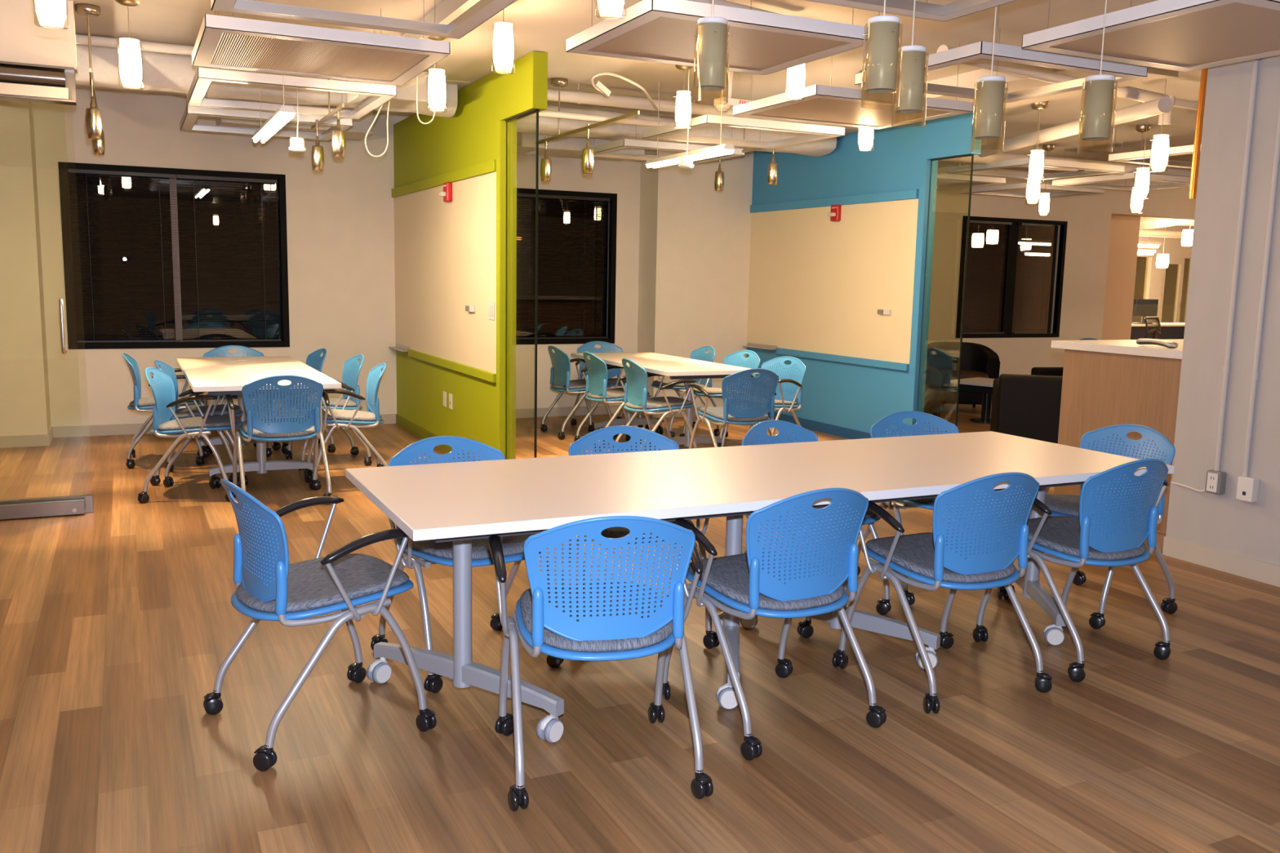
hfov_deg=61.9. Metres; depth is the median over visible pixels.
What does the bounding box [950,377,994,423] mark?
side table
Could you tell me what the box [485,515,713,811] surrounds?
chair
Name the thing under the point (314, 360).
chair
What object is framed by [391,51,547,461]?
wall
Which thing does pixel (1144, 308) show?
computer monitor
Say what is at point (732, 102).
beacon
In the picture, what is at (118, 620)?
floor
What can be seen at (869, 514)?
seat cushion
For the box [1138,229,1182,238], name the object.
ceiling pipe
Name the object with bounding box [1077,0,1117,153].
pendant lamp
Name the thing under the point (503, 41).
pendant lamp
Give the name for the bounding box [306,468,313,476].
hood
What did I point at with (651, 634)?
seat cushion
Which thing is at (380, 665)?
hood
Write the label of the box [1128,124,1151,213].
pendant lamp
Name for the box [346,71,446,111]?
box
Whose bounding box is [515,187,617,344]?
window
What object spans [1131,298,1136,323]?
computer monitor
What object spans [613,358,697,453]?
chair
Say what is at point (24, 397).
wall
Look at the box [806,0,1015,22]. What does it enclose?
ceiling panel
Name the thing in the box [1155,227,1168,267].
drum pendant
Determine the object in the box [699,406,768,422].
seat cushion
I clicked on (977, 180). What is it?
ceiling panel
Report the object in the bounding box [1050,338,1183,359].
countertop
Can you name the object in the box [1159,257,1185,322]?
door frame
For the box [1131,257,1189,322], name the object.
wall
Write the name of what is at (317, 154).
spotlight
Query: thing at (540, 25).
ceiling beam
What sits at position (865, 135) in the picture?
pendant lamp
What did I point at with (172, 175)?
blind
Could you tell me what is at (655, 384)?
seat cushion
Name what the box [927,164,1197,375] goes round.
wall
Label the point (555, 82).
rail
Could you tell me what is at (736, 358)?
chair
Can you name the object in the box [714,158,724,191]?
pendant lamp
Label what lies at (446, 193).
fire alarm strobe
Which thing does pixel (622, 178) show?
wall
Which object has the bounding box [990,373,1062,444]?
armchair
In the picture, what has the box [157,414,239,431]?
seat cushion
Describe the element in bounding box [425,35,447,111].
pendant lamp
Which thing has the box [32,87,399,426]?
wall
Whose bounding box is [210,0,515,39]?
ceiling panel
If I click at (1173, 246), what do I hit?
wall
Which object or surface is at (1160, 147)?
pendant lamp
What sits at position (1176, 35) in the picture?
ceiling panel
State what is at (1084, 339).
chair
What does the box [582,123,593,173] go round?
pendant lamp
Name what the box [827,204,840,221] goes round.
fire alarm strobe
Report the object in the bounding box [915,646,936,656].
hood
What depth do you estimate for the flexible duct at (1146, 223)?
18.30 m
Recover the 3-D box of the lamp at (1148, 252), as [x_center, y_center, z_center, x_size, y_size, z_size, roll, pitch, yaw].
[9.411,-3.846,21.233,2.350,0.815,0.140,-3,9,-25]
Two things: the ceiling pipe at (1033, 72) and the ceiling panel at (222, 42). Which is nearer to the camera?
the ceiling panel at (222, 42)
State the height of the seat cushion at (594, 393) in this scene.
0.059 m
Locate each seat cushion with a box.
[128,393,202,407]
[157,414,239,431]
[174,404,240,418]
[235,553,408,613]
[241,417,315,438]
[289,396,356,407]
[305,408,382,422]
[406,533,533,559]
[520,582,672,652]
[551,378,609,389]
[586,387,649,399]
[607,377,626,383]
[625,396,693,409]
[652,379,709,387]
[688,551,844,610]
[693,386,751,394]
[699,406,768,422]
[733,396,796,405]
[779,509,875,519]
[865,532,1015,583]
[908,497,964,505]
[941,369,988,385]
[1026,515,1146,560]
[1044,494,1080,517]
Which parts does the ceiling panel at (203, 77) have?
frame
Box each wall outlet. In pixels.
[443,391,446,406]
[448,393,452,409]
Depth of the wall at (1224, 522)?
5.42 m
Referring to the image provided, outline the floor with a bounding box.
[0,404,1279,852]
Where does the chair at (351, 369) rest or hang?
on the floor
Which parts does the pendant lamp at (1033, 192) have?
lamp shade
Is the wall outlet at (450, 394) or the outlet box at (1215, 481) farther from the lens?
the wall outlet at (450, 394)
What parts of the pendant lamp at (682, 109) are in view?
lamp shade, glass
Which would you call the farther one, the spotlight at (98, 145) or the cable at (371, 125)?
the spotlight at (98, 145)
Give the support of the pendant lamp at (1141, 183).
hanging from the ceiling
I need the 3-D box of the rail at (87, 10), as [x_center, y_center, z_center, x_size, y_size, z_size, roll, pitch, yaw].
[-3.491,-2.296,6.823,0.130,0.391,2.100,-3,9,-25]
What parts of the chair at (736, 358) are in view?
leg, seat, leg, backrest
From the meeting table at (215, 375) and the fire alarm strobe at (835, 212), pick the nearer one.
the meeting table at (215, 375)
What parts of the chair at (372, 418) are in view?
leg, leg, seat, armrest, armrest, seat rail, backrest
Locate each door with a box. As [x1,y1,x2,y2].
[0,60,93,519]
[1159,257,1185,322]
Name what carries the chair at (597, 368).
on the floor
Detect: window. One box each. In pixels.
[57,161,289,349]
[505,108,539,457]
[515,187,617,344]
[930,154,973,426]
[955,215,1067,337]
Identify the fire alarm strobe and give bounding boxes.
[438,181,452,202]
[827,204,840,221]
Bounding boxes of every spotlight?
[85,72,102,139]
[91,129,105,154]
[311,119,324,170]
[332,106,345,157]
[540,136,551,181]
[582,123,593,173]
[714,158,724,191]
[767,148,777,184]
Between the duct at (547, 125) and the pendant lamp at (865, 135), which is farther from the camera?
the duct at (547, 125)
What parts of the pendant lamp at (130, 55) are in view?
cord, glass, lamp shade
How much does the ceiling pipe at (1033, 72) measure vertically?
0.202 m
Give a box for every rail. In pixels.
[75,3,101,108]
[311,78,344,129]
[535,77,639,144]
[742,128,763,152]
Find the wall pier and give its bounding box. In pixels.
[636,148,753,407]
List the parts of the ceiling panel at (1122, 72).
frame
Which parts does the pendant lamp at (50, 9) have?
lamp shade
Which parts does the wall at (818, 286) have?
skirting, marker panel, rail, chair rail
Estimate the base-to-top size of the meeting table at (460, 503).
0.735 m
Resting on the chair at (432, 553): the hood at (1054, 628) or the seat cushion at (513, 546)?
the seat cushion at (513, 546)
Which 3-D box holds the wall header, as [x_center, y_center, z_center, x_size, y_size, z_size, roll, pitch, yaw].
[-5.348,-2.088,4.981,4.810,0.365,0.140,-3,9,-25]
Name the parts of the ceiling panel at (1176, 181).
frame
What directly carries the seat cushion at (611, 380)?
on the chair at (613, 372)
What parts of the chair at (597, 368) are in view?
backrest, seat rail, armrest, seat, leg, armrest, leg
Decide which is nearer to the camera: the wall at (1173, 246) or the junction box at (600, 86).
the junction box at (600, 86)
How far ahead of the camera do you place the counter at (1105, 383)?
6.12 m
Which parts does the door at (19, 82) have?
rail, handle, glass, glass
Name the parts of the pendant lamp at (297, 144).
cord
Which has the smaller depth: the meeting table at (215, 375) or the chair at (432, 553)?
the chair at (432, 553)
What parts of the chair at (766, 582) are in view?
leg, armrest, seat rail, seat, leg, backrest, seat rail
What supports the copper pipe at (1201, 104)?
hanging from the ceiling
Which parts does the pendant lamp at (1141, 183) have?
lamp shade, cord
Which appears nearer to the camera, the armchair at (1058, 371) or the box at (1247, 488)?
the box at (1247, 488)
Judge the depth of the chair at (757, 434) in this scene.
4.72 m
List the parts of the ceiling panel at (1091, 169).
frame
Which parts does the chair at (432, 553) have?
seat rail, leg, backrest, seat, leg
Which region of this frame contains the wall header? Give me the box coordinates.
[0,0,77,73]
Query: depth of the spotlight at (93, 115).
6.14 m
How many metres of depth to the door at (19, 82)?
5.94 m
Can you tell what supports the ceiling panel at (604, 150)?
hanging from the ceiling
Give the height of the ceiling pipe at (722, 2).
0.070 m
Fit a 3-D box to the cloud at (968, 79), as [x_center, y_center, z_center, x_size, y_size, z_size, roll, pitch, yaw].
[2.073,-2.589,8.740,0.770,0.125,4.700,-3,9,-25]
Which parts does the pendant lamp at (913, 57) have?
glass, lamp shade, cord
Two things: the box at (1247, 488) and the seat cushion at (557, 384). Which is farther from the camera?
the seat cushion at (557, 384)
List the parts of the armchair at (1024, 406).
armrest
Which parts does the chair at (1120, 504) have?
leg, armrest, seat rail, leg, seat, backrest, seat rail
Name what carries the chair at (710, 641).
on the floor
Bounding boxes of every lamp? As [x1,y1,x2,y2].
[32,0,68,29]
[115,0,144,89]
[252,17,295,142]
[288,75,306,152]
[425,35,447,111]
[490,8,515,73]
[595,0,624,18]
[645,81,735,168]
[673,64,692,128]
[693,0,730,104]
[785,63,806,99]
[857,70,874,146]
[861,0,902,108]
[891,0,928,126]
[970,6,1008,152]
[1025,103,1044,199]
[1026,100,1049,182]
[1037,144,1054,213]
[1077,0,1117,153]
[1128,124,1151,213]
[1133,102,1151,197]
[1137,228,1161,248]
[1137,235,1155,255]
[1148,79,1170,172]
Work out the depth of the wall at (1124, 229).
16.21 m
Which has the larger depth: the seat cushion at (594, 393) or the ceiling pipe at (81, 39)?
the seat cushion at (594, 393)
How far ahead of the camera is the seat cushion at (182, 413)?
7.35 m
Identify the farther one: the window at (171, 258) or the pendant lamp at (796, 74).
the window at (171, 258)
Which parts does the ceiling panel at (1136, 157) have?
frame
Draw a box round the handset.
[1136,338,1177,348]
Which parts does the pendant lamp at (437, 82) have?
lamp shade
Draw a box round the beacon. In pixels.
[714,71,754,111]
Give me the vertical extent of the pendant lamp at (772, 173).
0.335 m
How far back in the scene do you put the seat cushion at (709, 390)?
9.30 m
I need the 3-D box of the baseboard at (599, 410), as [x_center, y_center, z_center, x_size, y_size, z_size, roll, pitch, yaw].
[-0.560,-0.134,10.968,3.566,0.092,0.428,-3,9,-25]
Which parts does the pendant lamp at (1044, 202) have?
lamp shade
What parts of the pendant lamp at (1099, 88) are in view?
glass, lamp shade, cord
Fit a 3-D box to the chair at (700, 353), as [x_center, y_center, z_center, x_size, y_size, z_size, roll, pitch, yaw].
[0.405,-0.340,9.956,0.561,0.818,0.625,-2,9,-21]
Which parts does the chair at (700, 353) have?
seat, leg, backrest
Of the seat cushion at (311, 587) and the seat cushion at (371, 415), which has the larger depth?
the seat cushion at (371, 415)
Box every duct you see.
[75,44,457,118]
[516,104,836,156]
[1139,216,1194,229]
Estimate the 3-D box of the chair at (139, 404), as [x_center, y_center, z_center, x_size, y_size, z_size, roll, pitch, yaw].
[-3.559,-0.145,8.010,0.565,0.818,0.628,-2,9,-22]
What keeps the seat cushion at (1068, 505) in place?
on the chair at (1068, 505)
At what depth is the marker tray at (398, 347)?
9.89 m
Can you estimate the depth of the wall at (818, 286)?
9.76 m
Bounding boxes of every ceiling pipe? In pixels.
[75,34,471,83]
[532,110,680,133]
[547,84,858,129]
[687,0,778,13]
[936,44,1175,124]
[937,96,1173,168]
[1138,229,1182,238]
[1173,97,1204,110]
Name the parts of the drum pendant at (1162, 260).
lamp shade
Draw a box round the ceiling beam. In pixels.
[373,0,642,115]
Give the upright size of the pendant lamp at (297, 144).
0.725 m
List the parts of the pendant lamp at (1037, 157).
lamp shade, cord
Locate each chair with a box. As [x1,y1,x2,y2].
[121,352,206,468]
[137,367,248,502]
[150,360,244,485]
[200,345,280,453]
[203,479,436,771]
[223,374,331,496]
[253,348,335,457]
[285,354,372,470]
[303,363,387,490]
[370,435,564,693]
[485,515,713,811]
[540,345,617,439]
[561,425,719,648]
[570,341,643,431]
[573,351,652,451]
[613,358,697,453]
[644,346,719,437]
[662,488,886,760]
[679,350,759,445]
[688,368,778,448]
[718,419,891,638]
[720,355,806,447]
[831,471,1052,714]
[857,410,1008,605]
[972,458,1170,682]
[1002,424,1177,629]
[1078,337,1099,340]
[1143,316,1160,338]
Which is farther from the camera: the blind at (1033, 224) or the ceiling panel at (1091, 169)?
the blind at (1033, 224)
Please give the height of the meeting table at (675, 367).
0.735 m
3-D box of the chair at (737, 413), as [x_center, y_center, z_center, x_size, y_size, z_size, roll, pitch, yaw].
[0.708,-0.045,7.895,0.637,0.818,0.574,-3,9,-26]
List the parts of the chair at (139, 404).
backrest, seat rail, seat, armrest, armrest, leg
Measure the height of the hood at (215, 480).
0.077 m
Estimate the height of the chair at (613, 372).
0.818 m
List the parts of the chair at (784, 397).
leg, seat, leg, backrest, seat rail, armrest, leg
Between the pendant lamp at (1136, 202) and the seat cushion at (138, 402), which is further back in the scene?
the pendant lamp at (1136, 202)
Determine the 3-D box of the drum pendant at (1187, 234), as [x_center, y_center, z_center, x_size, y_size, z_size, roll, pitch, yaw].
[9.334,-3.441,18.119,0.230,0.755,0.230,-3,9,-25]
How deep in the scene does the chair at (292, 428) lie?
6.54 m
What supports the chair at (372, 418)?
on the floor
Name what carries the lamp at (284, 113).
hanging from the ceiling
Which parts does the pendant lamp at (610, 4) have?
lamp shade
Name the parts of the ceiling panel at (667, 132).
frame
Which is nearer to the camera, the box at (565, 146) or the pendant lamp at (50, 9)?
the pendant lamp at (50, 9)
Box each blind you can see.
[67,168,182,342]
[176,174,281,342]
[960,219,1012,333]
[1013,222,1052,333]
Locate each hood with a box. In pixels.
[211,474,219,484]
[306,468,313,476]
[368,657,387,672]
[538,714,558,730]
[715,683,733,694]
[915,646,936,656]
[1043,623,1063,632]
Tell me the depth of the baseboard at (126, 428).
9.11 m
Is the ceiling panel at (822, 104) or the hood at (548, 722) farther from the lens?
the ceiling panel at (822, 104)
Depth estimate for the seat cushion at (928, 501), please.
4.80 m
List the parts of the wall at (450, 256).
skirting, rail, marker panel, chair rail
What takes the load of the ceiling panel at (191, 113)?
hanging from the ceiling
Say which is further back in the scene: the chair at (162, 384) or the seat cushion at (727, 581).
the chair at (162, 384)
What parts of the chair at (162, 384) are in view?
backrest, leg, leg, seat rail, armrest, seat, armrest, leg, leg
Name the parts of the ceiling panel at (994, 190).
frame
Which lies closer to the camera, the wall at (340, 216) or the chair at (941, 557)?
the chair at (941, 557)
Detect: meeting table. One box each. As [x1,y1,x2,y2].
[176,355,341,488]
[345,431,1174,743]
[570,351,759,450]
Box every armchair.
[924,366,943,431]
[926,342,999,412]
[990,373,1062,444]
[1031,367,1063,376]
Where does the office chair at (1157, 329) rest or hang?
on the floor
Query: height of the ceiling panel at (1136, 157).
0.400 m
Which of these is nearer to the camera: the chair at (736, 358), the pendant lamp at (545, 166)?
the pendant lamp at (545, 166)
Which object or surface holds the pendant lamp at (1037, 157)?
hanging from the ceiling
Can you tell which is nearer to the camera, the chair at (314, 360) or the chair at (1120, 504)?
the chair at (1120, 504)
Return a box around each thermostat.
[465,305,475,312]
[877,309,891,315]
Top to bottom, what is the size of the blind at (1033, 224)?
1.444 m
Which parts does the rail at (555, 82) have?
feed rod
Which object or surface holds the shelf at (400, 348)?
attached to the marker tray at (398, 347)
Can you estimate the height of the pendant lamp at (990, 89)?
0.925 m
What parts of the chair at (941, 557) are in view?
leg, armrest, seat rail, seat, leg, backrest, seat rail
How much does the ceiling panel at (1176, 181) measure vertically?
0.400 m
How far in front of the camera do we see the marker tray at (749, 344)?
11.16 m
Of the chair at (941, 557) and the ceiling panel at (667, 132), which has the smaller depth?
the chair at (941, 557)
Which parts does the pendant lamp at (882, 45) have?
lamp shade, cord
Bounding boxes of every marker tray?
[388,342,410,351]
[742,342,777,350]
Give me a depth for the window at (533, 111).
6.78 m
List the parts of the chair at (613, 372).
armrest, leg, backrest, seat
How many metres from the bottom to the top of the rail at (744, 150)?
0.381 m
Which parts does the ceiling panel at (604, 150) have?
frame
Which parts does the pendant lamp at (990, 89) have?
glass, lamp shade, cord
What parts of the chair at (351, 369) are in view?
leg, leg, seat, backrest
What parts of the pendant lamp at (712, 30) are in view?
lamp shade, cord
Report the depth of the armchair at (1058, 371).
11.00 m
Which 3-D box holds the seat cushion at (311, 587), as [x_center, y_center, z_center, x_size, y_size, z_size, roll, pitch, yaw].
[-1.019,0.498,3.413,0.502,0.059,0.440,-5,10,-37]
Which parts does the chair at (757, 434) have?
backrest, leg, seat, leg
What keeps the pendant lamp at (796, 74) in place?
hanging from the ceiling
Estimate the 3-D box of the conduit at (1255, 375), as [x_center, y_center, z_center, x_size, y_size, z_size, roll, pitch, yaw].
[3.071,-0.922,5.219,0.033,2.410,0.033,-3,9,-25]
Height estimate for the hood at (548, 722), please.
0.077 m
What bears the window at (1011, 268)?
in the wall at (1088, 216)
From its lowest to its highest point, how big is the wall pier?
2.900 m
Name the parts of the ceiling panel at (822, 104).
infill panel, frame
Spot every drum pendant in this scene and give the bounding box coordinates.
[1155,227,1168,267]
[1181,219,1193,246]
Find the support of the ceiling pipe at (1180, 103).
attached to the ceiling pipe at (1033, 72)
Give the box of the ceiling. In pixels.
[66,0,1204,182]
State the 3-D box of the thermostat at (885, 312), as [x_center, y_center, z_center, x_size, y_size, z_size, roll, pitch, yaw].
[2.133,-1.001,9.335,0.030,0.048,0.155,-3,9,-25]
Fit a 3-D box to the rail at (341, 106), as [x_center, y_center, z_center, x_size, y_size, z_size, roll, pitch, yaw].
[-2.127,-2.303,7.229,0.130,0.436,1.250,-3,9,-25]
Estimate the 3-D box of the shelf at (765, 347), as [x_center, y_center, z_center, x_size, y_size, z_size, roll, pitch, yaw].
[1.250,-0.823,11.162,0.075,0.008,0.580,-3,9,-25]
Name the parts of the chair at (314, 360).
leg, backrest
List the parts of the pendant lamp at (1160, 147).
glass, lamp shade, cord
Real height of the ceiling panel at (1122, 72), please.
0.400 m
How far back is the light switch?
7.45 m
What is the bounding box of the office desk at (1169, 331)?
[1130,322,1185,339]
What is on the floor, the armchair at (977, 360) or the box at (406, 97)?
the armchair at (977, 360)
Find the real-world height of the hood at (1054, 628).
0.077 m
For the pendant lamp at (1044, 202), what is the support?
hanging from the ceiling
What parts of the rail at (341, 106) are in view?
feed rod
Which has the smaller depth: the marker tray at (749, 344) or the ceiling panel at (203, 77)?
the ceiling panel at (203, 77)
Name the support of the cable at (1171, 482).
attached to the wall at (1224, 522)
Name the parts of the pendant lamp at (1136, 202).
lamp shade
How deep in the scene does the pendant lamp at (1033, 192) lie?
8.65 m
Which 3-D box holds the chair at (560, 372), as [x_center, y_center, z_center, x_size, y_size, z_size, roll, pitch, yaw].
[-0.569,-0.335,9.784,0.581,0.818,0.624,-3,9,-25]
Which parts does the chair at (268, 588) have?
backrest, armrest, leg, seat, seat rail, leg, armrest, leg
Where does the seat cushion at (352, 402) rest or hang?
on the chair at (351, 369)
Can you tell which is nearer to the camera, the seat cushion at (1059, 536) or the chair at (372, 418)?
the seat cushion at (1059, 536)
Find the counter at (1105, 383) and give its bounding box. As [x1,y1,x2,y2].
[1050,338,1183,551]
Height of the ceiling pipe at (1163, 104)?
0.332 m
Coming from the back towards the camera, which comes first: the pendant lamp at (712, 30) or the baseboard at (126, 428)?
the baseboard at (126, 428)
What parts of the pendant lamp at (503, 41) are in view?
lamp shade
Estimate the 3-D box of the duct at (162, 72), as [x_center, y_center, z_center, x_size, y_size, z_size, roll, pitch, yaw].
[-3.132,-2.358,7.099,3.850,0.283,0.326,-3,9,-25]
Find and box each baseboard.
[0,413,395,448]
[515,404,712,417]
[1162,536,1279,586]
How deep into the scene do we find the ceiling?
7.04 m
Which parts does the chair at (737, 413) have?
leg, armrest, seat rail, seat, backrest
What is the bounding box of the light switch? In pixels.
[488,302,494,319]
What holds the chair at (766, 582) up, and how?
on the floor
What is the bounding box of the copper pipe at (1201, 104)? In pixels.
[1189,67,1208,199]
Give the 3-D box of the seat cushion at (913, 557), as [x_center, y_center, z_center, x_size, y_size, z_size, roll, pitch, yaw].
[1.099,0.473,3.892,0.440,0.059,0.502,-3,9,-27]
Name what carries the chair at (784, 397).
on the floor
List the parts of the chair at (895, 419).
leg, seat rail, backrest, seat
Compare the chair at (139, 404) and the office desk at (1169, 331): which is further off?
the office desk at (1169, 331)
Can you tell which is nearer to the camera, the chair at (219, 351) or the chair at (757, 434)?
the chair at (757, 434)
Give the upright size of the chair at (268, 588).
0.818 m
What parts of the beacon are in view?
stem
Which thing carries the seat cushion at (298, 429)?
on the chair at (292, 428)
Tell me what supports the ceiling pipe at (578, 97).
hanging from the ceiling
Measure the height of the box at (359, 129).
0.300 m
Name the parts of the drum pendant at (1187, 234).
lamp shade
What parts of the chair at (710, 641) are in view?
leg, backrest, seat, leg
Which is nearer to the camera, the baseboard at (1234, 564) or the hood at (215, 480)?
the baseboard at (1234, 564)
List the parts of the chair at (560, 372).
backrest, armrest, seat rail, seat, leg, armrest, leg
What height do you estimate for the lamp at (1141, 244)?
0.735 m
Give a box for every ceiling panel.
[179,97,352,140]
[186,10,396,119]
[191,0,449,85]
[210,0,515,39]
[565,0,867,75]
[580,108,745,164]
[642,77,844,148]
[732,43,974,128]
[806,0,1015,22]
[854,0,1147,102]
[936,173,1006,189]
[946,124,1124,180]
[960,174,1105,198]
[1021,0,1279,71]
[1051,142,1198,191]
[1107,125,1200,168]
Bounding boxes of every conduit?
[1213,58,1258,471]
[1242,97,1279,476]
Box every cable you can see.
[364,99,390,156]
[416,63,435,124]
[591,71,657,111]
[1170,481,1204,492]
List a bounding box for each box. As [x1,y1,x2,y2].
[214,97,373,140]
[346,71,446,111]
[516,132,644,160]
[594,80,611,97]
[1204,470,1226,494]
[1235,475,1259,502]
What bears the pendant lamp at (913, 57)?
hanging from the ceiling
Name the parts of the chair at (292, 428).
armrest, leg, seat rail, seat, backrest, leg, seat rail, armrest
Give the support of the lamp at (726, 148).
hanging from the ceiling
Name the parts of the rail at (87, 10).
feed rod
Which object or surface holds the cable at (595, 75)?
attached to the junction box at (600, 86)
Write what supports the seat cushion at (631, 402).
on the chair at (636, 388)
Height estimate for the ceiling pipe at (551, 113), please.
0.320 m
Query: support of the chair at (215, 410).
on the floor
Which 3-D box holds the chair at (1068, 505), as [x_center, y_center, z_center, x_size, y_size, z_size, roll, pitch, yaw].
[2.051,0.411,4.828,0.561,0.818,0.629,-3,9,-30]
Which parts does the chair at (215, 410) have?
backrest, armrest, seat, leg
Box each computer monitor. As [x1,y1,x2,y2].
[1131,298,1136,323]
[1134,298,1158,323]
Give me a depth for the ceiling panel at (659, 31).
4.75 m
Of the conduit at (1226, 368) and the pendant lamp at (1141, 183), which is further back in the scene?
the pendant lamp at (1141, 183)
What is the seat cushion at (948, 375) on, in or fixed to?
on the armchair at (977, 360)
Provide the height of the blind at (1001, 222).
1.444 m
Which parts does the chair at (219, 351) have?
leg, seat, backrest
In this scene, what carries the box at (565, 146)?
attached to the ceiling
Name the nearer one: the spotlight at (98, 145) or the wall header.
the wall header
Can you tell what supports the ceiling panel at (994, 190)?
hanging from the ceiling
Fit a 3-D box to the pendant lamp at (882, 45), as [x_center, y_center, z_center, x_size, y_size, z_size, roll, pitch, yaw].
[0.814,-1.503,3.521,0.125,0.867,0.130,-1,8,-18]
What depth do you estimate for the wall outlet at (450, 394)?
8.53 m
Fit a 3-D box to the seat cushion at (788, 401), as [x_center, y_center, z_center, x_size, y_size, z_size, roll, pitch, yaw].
[1.024,-0.203,8.708,0.502,0.059,0.440,-6,11,-41]
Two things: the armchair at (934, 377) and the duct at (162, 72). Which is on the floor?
the armchair at (934, 377)
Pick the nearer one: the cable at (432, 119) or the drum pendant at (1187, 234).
the cable at (432, 119)
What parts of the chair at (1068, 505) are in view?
seat, leg, backrest, seat rail, armrest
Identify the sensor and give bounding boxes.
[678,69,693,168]
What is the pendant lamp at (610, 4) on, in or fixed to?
hanging from the ceiling
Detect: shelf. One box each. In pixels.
[388,346,408,351]
[742,345,776,350]
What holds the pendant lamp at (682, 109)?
hanging from the ceiling
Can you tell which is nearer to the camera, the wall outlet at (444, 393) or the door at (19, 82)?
the door at (19, 82)
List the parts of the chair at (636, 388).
backrest, armrest, seat, seat rail, leg, armrest, leg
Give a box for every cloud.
[844,66,1178,133]
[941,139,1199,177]
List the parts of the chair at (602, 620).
armrest, leg, leg, seat rail, seat, backrest, leg, seat rail, armrest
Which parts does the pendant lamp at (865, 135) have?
lamp shade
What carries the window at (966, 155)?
in the wall at (818, 286)
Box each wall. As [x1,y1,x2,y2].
[0,99,51,435]
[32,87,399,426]
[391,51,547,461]
[399,115,640,408]
[746,110,981,439]
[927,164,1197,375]
[1011,214,1140,339]
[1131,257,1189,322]
[1137,225,1193,322]
[1165,54,1279,565]
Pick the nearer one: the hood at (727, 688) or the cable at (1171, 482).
the hood at (727, 688)
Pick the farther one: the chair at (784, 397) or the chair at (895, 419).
the chair at (784, 397)

